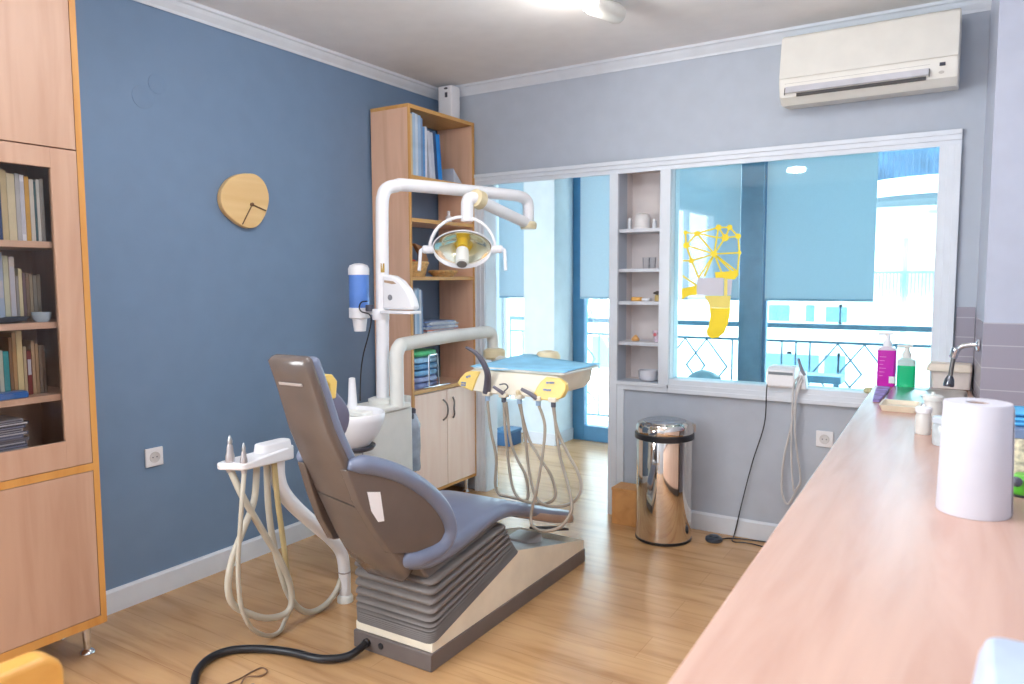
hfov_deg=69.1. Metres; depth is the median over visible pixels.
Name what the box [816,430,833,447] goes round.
wall socket
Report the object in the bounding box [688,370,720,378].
plastic bag
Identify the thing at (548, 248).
wall column
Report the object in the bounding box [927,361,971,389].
lidded box
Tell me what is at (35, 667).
wooden chair
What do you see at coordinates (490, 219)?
trim
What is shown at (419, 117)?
binder
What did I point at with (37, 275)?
book
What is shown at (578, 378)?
tray
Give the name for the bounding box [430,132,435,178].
binder
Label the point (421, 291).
folder
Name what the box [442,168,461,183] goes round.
envelope
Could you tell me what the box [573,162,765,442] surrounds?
window frame
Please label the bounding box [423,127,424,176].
binder
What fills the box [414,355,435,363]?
packet
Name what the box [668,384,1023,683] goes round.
countertop
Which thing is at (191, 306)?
wall
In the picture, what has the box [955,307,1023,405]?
wall tiles
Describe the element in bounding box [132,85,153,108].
junction cover
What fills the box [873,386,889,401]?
folded cloth
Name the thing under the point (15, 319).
oval dish
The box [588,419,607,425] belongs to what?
floor
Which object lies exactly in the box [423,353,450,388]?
wire stand
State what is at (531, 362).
paper
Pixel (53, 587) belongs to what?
tall cabinet
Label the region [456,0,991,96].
trim
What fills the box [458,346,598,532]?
tray
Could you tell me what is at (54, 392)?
shelf
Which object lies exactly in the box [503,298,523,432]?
window
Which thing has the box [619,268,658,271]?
shelf
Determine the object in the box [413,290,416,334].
folder
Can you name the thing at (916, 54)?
air conditioner
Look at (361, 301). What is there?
hanging cord
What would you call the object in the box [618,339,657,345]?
shelf
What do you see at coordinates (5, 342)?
book
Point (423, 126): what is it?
binder
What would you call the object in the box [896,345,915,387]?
soap bottle
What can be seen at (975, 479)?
paper towel roll
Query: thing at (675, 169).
window
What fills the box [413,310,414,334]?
folder
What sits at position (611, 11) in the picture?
ceiling spotlight
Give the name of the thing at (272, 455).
assistant arm
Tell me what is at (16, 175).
book
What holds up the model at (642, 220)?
on the shelf at (641, 230)
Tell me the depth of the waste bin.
3.89 m
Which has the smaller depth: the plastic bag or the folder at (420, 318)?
the folder at (420, 318)
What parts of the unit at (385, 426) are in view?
water spout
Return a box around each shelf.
[0,240,52,250]
[0,319,56,330]
[0,386,60,407]
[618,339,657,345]
[619,228,659,233]
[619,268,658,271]
[619,300,658,304]
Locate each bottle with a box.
[412,408,415,418]
[412,413,420,470]
[445,211,451,221]
[877,333,896,386]
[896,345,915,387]
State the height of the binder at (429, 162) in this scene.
0.276 m
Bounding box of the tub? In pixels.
[931,371,971,389]
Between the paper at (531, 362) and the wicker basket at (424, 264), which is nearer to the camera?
the paper at (531, 362)
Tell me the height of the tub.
0.078 m
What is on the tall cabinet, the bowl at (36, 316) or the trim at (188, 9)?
the bowl at (36, 316)
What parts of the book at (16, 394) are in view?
lid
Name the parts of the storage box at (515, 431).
lid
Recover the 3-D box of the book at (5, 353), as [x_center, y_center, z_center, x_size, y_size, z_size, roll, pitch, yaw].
[-1.809,0.107,2.591,0.200,0.158,0.017,3,6,32]
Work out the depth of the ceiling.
3.64 m
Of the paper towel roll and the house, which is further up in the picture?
the house
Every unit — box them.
[345,178,559,470]
[732,364,799,546]
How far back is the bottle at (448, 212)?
4.71 m
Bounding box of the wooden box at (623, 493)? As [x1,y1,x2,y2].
[612,482,635,526]
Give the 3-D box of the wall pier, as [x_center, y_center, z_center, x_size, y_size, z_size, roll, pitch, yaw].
[2.252,-0.185,3.046,0.587,2.635,0.450,3,6,32]
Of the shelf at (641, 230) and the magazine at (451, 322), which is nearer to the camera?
the shelf at (641, 230)
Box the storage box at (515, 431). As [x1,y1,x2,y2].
[497,425,521,446]
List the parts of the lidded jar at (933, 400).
lid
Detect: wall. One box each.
[75,0,439,590]
[438,10,990,523]
[496,184,509,427]
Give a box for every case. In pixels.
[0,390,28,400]
[0,415,22,424]
[0,420,28,427]
[0,424,25,430]
[0,428,22,434]
[0,430,28,437]
[0,434,23,440]
[0,436,28,444]
[0,440,26,447]
[0,443,27,450]
[0,446,27,451]
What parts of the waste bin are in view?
lid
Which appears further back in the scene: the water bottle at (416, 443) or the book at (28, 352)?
the water bottle at (416, 443)
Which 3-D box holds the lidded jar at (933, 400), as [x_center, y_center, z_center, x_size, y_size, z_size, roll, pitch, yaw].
[1.444,0.232,2.553,0.063,0.125,0.063,3,6,32]
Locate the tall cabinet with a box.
[0,0,106,662]
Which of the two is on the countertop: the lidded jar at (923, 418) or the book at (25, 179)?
the lidded jar at (923, 418)
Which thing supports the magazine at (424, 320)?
on the magazine at (449, 321)
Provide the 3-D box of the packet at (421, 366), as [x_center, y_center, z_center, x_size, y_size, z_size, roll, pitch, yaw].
[-0.591,0.141,4.521,0.194,0.036,0.272,3,6,32]
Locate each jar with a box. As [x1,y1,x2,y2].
[915,403,932,434]
[923,392,943,428]
[932,415,941,445]
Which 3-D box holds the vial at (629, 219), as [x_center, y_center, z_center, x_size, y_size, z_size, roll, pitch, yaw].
[0.689,-0.690,4.351,0.024,0.067,0.024,3,6,32]
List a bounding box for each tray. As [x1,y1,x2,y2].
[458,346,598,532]
[478,369,591,390]
[879,399,921,412]
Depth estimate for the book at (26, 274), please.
2.59 m
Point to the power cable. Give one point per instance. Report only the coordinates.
(269, 649)
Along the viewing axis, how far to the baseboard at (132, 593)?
3.44 m
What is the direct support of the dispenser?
attached to the unit at (385, 426)
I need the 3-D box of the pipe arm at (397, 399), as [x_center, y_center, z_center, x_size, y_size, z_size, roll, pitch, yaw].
[-0.106,0.118,3.707,0.616,0.341,0.900,3,6,32]
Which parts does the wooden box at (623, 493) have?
lid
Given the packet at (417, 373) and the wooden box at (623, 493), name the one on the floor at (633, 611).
the wooden box at (623, 493)
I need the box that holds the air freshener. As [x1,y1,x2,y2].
[438,85,459,118]
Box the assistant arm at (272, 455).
[217,435,352,637]
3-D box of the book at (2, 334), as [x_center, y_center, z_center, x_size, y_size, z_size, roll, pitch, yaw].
[-1.795,0.074,2.612,0.200,0.220,0.012,3,6,32]
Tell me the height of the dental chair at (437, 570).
1.171 m
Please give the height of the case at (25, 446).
0.010 m
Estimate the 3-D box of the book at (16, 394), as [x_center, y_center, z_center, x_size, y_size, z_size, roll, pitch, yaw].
[-1.709,0.182,2.505,0.052,0.022,0.135,3,6,32]
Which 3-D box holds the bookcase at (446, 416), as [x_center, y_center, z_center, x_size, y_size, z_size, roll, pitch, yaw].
[-0.515,-0.184,4.628,0.313,2.392,0.653,3,6,32]
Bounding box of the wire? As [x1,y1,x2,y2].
[227,667,267,683]
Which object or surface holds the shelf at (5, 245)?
attached to the tall cabinet
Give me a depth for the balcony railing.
6.30 m
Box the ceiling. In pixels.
[190,0,942,86]
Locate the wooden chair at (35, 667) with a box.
[0,651,63,683]
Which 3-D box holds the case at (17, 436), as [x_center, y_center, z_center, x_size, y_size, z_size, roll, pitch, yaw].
[-1.778,0.326,2.525,0.141,0.010,0.155,3,6,32]
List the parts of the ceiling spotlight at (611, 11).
bulb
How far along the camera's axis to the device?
0.80 m
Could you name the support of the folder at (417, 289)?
on the bookcase at (446, 416)
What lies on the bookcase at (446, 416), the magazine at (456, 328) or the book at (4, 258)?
the magazine at (456, 328)
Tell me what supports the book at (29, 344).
on the tall cabinet
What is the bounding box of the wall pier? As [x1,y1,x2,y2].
[972,0,1023,405]
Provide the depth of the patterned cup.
4.29 m
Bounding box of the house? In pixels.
[845,147,939,388]
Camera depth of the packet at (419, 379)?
4.46 m
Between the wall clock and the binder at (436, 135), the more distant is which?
the binder at (436, 135)
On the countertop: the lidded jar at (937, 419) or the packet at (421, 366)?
the lidded jar at (937, 419)
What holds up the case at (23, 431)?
on the case at (17, 436)
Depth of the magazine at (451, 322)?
4.59 m
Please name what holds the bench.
on the floor at (590, 421)
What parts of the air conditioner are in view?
slot frame, panel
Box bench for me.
[807,372,844,386]
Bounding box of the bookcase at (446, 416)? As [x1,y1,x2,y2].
[370,103,475,492]
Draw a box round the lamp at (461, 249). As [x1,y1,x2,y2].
[376,178,533,397]
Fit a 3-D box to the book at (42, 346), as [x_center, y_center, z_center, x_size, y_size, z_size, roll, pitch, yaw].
[-1.746,0.092,2.693,0.200,0.170,0.013,3,6,32]
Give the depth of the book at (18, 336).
2.57 m
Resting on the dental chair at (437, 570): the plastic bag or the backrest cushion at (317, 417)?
the backrest cushion at (317, 417)
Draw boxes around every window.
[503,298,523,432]
[673,169,739,382]
[761,161,767,381]
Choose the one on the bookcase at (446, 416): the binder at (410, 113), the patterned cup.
the binder at (410, 113)
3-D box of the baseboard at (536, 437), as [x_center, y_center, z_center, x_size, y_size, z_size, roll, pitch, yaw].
[0.321,0.807,6.469,0.310,0.100,0.345,3,6,32]
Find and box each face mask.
[1014,406,1023,416]
[1015,416,1023,421]
[1015,421,1023,425]
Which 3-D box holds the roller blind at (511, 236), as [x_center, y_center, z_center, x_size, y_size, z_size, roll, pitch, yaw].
[0.047,-1.036,6.574,0.385,1.293,0.050,3,6,32]
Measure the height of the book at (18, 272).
0.185 m
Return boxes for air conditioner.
[779,8,961,109]
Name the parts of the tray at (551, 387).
panel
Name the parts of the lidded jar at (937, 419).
lid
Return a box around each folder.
[413,288,419,333]
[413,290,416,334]
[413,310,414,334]
[419,290,421,333]
[421,291,422,333]
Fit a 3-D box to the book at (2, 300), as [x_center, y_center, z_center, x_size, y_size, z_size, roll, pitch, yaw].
[-1.819,-0.188,2.571,0.201,0.240,0.024,3,6,32]
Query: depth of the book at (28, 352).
2.60 m
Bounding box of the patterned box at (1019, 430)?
[1014,426,1023,472]
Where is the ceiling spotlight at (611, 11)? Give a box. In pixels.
[580,0,625,23]
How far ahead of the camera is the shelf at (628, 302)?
4.27 m
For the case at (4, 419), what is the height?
0.010 m
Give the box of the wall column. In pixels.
[524,178,572,433]
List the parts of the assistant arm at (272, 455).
holder plate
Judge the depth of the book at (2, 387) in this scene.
2.52 m
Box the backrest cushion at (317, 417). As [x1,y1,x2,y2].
[285,354,354,459]
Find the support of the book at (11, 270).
on the tall cabinet
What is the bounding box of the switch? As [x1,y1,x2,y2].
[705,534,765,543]
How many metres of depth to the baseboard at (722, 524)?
4.06 m
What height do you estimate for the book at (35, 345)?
0.176 m
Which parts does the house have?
rail, balcony rail, balcony door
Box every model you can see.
[631,297,651,300]
[633,213,650,228]
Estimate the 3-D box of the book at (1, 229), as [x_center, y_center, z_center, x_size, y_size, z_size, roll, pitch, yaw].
[-1.786,-0.458,2.510,0.200,0.232,0.022,3,6,32]
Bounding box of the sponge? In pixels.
[863,387,872,392]
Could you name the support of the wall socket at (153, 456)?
attached to the wall at (191, 306)
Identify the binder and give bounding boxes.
[410,112,415,174]
[410,113,412,174]
[415,114,417,175]
[418,115,420,175]
[421,118,422,176]
[423,126,426,176]
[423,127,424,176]
[427,131,432,177]
[430,131,437,178]
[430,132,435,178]
[435,134,441,179]
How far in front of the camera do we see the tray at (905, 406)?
2.93 m
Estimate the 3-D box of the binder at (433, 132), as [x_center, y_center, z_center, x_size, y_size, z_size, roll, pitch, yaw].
[-0.542,-1.117,4.491,0.200,0.281,0.051,3,6,32]
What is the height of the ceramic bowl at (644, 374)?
0.062 m
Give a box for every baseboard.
[106,521,314,615]
[523,427,572,445]
[691,510,777,540]
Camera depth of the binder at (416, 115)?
4.29 m
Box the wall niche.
[626,171,659,378]
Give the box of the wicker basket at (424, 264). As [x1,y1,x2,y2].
[413,261,428,276]
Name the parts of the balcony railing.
rail, rail, rail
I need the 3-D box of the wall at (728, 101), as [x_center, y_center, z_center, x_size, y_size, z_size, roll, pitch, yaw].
[1.051,-0.271,4.126,3.770,2.635,0.120,3,6,32]
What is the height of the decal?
0.621 m
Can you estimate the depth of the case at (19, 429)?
2.52 m
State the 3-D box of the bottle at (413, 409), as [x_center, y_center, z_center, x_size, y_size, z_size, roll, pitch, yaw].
[-0.488,0.475,3.668,0.031,0.301,0.038,3,6,32]
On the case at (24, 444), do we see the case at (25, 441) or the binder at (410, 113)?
the case at (25, 441)
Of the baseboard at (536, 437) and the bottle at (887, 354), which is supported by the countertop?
the bottle at (887, 354)
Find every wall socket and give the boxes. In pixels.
[145,446,162,467]
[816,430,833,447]
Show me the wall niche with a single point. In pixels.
(643, 188)
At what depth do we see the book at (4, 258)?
2.54 m
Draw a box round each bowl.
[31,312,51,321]
[345,405,384,453]
[428,270,457,276]
[639,369,657,380]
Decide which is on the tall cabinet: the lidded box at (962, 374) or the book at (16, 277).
the book at (16, 277)
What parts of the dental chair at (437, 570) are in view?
armrest, armrest, seat mount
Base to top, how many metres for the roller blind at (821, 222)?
1.293 m
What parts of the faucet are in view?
spout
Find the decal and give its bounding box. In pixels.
[682,224,740,337]
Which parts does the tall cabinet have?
panel, pane, door, glass door, door, leg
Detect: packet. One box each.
[414,348,435,357]
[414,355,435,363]
[414,361,436,370]
[414,368,436,376]
[414,374,436,382]
[414,380,436,389]
[1013,472,1023,495]
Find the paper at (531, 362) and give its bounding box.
[471,354,598,372]
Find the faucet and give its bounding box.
[943,339,979,386]
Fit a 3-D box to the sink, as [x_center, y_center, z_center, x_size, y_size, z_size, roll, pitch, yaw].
[1.796,0.233,3.220,0.300,0.006,0.500,3,6,32]
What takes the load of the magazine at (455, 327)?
on the magazine at (456, 328)
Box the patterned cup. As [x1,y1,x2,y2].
[653,330,657,341]
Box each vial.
[628,218,631,228]
[652,219,656,227]
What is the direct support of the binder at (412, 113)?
on the bookcase at (446, 416)
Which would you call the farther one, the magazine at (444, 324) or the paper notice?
the magazine at (444, 324)
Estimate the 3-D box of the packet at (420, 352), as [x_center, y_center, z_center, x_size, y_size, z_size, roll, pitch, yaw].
[-0.591,0.064,4.512,0.199,0.036,0.252,3,6,32]
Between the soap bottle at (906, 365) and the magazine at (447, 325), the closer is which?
the soap bottle at (906, 365)
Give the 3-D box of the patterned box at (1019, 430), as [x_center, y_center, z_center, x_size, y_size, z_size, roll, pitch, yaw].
[1.354,0.281,1.886,0.216,0.140,0.176,3,6,32]
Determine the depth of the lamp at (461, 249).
3.62 m
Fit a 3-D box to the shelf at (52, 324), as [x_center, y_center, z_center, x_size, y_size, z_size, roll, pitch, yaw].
[-1.804,-0.056,2.566,0.317,0.022,0.450,3,6,32]
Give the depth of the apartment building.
13.00 m
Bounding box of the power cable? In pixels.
[190,640,367,683]
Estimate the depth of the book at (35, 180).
2.57 m
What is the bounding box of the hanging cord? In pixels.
[359,301,371,400]
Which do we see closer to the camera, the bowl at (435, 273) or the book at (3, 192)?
the book at (3, 192)
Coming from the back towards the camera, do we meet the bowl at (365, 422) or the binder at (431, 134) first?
the binder at (431, 134)
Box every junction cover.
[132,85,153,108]
[148,74,165,93]
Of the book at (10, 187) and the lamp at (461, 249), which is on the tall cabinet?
the book at (10, 187)
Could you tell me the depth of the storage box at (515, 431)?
6.28 m
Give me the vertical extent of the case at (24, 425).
0.010 m
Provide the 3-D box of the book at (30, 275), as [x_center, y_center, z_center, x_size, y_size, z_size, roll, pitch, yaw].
[-1.767,-0.158,2.658,0.200,0.165,0.010,3,6,32]
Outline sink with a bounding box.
[884,386,967,404]
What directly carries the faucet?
attached to the wall at (728, 101)
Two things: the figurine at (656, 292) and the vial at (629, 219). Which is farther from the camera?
the vial at (629, 219)
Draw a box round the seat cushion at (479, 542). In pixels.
[409,490,568,569]
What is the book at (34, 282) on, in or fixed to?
on the tall cabinet
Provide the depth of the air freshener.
4.70 m
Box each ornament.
[412,243,427,276]
[631,335,639,340]
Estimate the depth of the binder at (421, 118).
4.33 m
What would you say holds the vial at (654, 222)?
on the shelf at (641, 230)
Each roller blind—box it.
[499,182,523,297]
[580,164,741,300]
[765,152,878,301]
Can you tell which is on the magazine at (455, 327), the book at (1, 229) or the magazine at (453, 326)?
the magazine at (453, 326)
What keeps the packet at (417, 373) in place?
on the packet at (419, 379)
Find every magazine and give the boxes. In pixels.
[423,319,454,322]
[423,321,455,323]
[423,322,458,325]
[423,324,454,326]
[423,325,457,328]
[423,326,457,329]
[423,327,457,331]
[423,328,457,332]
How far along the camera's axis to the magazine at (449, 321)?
4.57 m
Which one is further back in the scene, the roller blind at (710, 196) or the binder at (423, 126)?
the roller blind at (710, 196)
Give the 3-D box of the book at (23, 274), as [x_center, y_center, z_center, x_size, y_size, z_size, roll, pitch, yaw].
[-1.779,-0.159,2.639,0.200,0.170,0.009,3,6,32]
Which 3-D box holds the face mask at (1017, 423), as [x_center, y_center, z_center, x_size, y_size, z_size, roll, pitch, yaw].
[1.342,0.202,1.887,0.202,0.015,0.110,3,6,32]
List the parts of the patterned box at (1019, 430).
lid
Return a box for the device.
[972,637,1023,683]
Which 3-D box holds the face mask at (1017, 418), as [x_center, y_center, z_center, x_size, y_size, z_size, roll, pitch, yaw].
[1.344,0.191,1.885,0.206,0.015,0.110,3,6,32]
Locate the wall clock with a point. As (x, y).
(243, 198)
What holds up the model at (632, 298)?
on the shelf at (628, 302)
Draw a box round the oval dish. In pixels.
[0,316,30,323]
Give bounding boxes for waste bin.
[635,416,695,546]
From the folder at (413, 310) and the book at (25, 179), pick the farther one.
the folder at (413, 310)
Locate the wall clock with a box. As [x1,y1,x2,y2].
[217,173,268,227]
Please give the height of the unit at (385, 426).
1.874 m
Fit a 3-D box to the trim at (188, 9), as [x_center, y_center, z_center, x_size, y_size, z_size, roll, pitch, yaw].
[-2.152,-1.382,2.175,0.055,0.062,6.400,3,6,32]
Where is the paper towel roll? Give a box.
[935,397,1014,520]
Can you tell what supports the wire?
on the floor at (633, 611)
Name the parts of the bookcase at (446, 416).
panel, panel, door, handle, handle, panel, panel, door, leg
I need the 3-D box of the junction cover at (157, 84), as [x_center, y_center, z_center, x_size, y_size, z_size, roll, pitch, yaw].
[-1.541,-1.121,3.230,0.003,0.084,0.084,3,6,32]
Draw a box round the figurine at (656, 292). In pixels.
[653,291,658,300]
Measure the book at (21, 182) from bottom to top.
0.222 m
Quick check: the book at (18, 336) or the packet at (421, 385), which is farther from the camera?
the packet at (421, 385)
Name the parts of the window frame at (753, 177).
frame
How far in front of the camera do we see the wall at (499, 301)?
6.79 m
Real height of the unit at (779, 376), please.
0.943 m
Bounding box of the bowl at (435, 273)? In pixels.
[428,270,457,276]
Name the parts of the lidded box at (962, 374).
lid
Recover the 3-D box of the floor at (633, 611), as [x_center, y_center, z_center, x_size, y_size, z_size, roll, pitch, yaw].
[-0.722,1.233,2.551,5.500,0.080,8.360,3,6,32]
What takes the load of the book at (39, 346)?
on the tall cabinet
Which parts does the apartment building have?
pane, pane, pane, pane, pane, pane, pane, pane, pane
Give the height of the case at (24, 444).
0.010 m
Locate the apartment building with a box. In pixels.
[510,171,847,420]
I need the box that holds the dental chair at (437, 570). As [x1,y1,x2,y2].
[268,354,584,671]
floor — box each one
[28,432,765,683]
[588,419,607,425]
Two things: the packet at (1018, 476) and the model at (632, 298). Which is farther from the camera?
the model at (632, 298)
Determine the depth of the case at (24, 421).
2.53 m
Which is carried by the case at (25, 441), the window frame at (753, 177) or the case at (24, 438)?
the case at (24, 438)
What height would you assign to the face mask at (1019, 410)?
0.015 m
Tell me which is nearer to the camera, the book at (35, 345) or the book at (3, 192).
the book at (3, 192)
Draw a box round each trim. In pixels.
[133,0,437,99]
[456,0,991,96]
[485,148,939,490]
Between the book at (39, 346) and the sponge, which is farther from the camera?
the sponge
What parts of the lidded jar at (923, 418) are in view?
lid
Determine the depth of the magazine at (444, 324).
4.55 m
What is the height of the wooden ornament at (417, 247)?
0.201 m
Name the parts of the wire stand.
foot rail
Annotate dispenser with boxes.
[348,263,373,331]
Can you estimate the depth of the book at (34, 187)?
2.56 m
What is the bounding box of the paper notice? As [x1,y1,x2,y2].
[697,278,731,294]
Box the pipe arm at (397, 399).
[389,326,559,408]
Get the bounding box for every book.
[0,170,9,239]
[0,197,2,239]
[0,252,5,317]
[0,330,24,389]
[0,332,18,390]
[0,337,13,390]
[0,350,4,391]
[2,256,10,316]
[2,351,10,391]
[6,173,17,239]
[8,257,16,316]
[12,173,21,240]
[15,269,24,321]
[15,276,19,315]
[19,175,26,240]
[22,273,27,321]
[22,339,36,393]
[22,346,27,390]
[23,176,31,240]
[25,273,30,321]
[26,350,32,394]
[28,179,35,240]
[28,274,33,321]
[32,274,41,311]
[32,275,37,311]
[33,179,41,240]
[33,181,38,240]
[34,344,40,393]
[38,179,45,240]
[38,345,43,392]
[41,345,47,392]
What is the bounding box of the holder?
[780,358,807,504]
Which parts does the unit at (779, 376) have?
cord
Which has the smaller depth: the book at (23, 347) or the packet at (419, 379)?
the book at (23, 347)
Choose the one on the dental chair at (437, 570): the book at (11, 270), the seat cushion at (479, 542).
the seat cushion at (479, 542)
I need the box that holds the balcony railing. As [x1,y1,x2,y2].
[510,316,931,416]
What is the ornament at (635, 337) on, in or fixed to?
on the shelf at (642, 342)
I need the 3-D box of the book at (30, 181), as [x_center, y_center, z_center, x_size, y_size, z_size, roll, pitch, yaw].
[-1.729,-0.455,2.602,0.200,0.210,0.013,3,6,32]

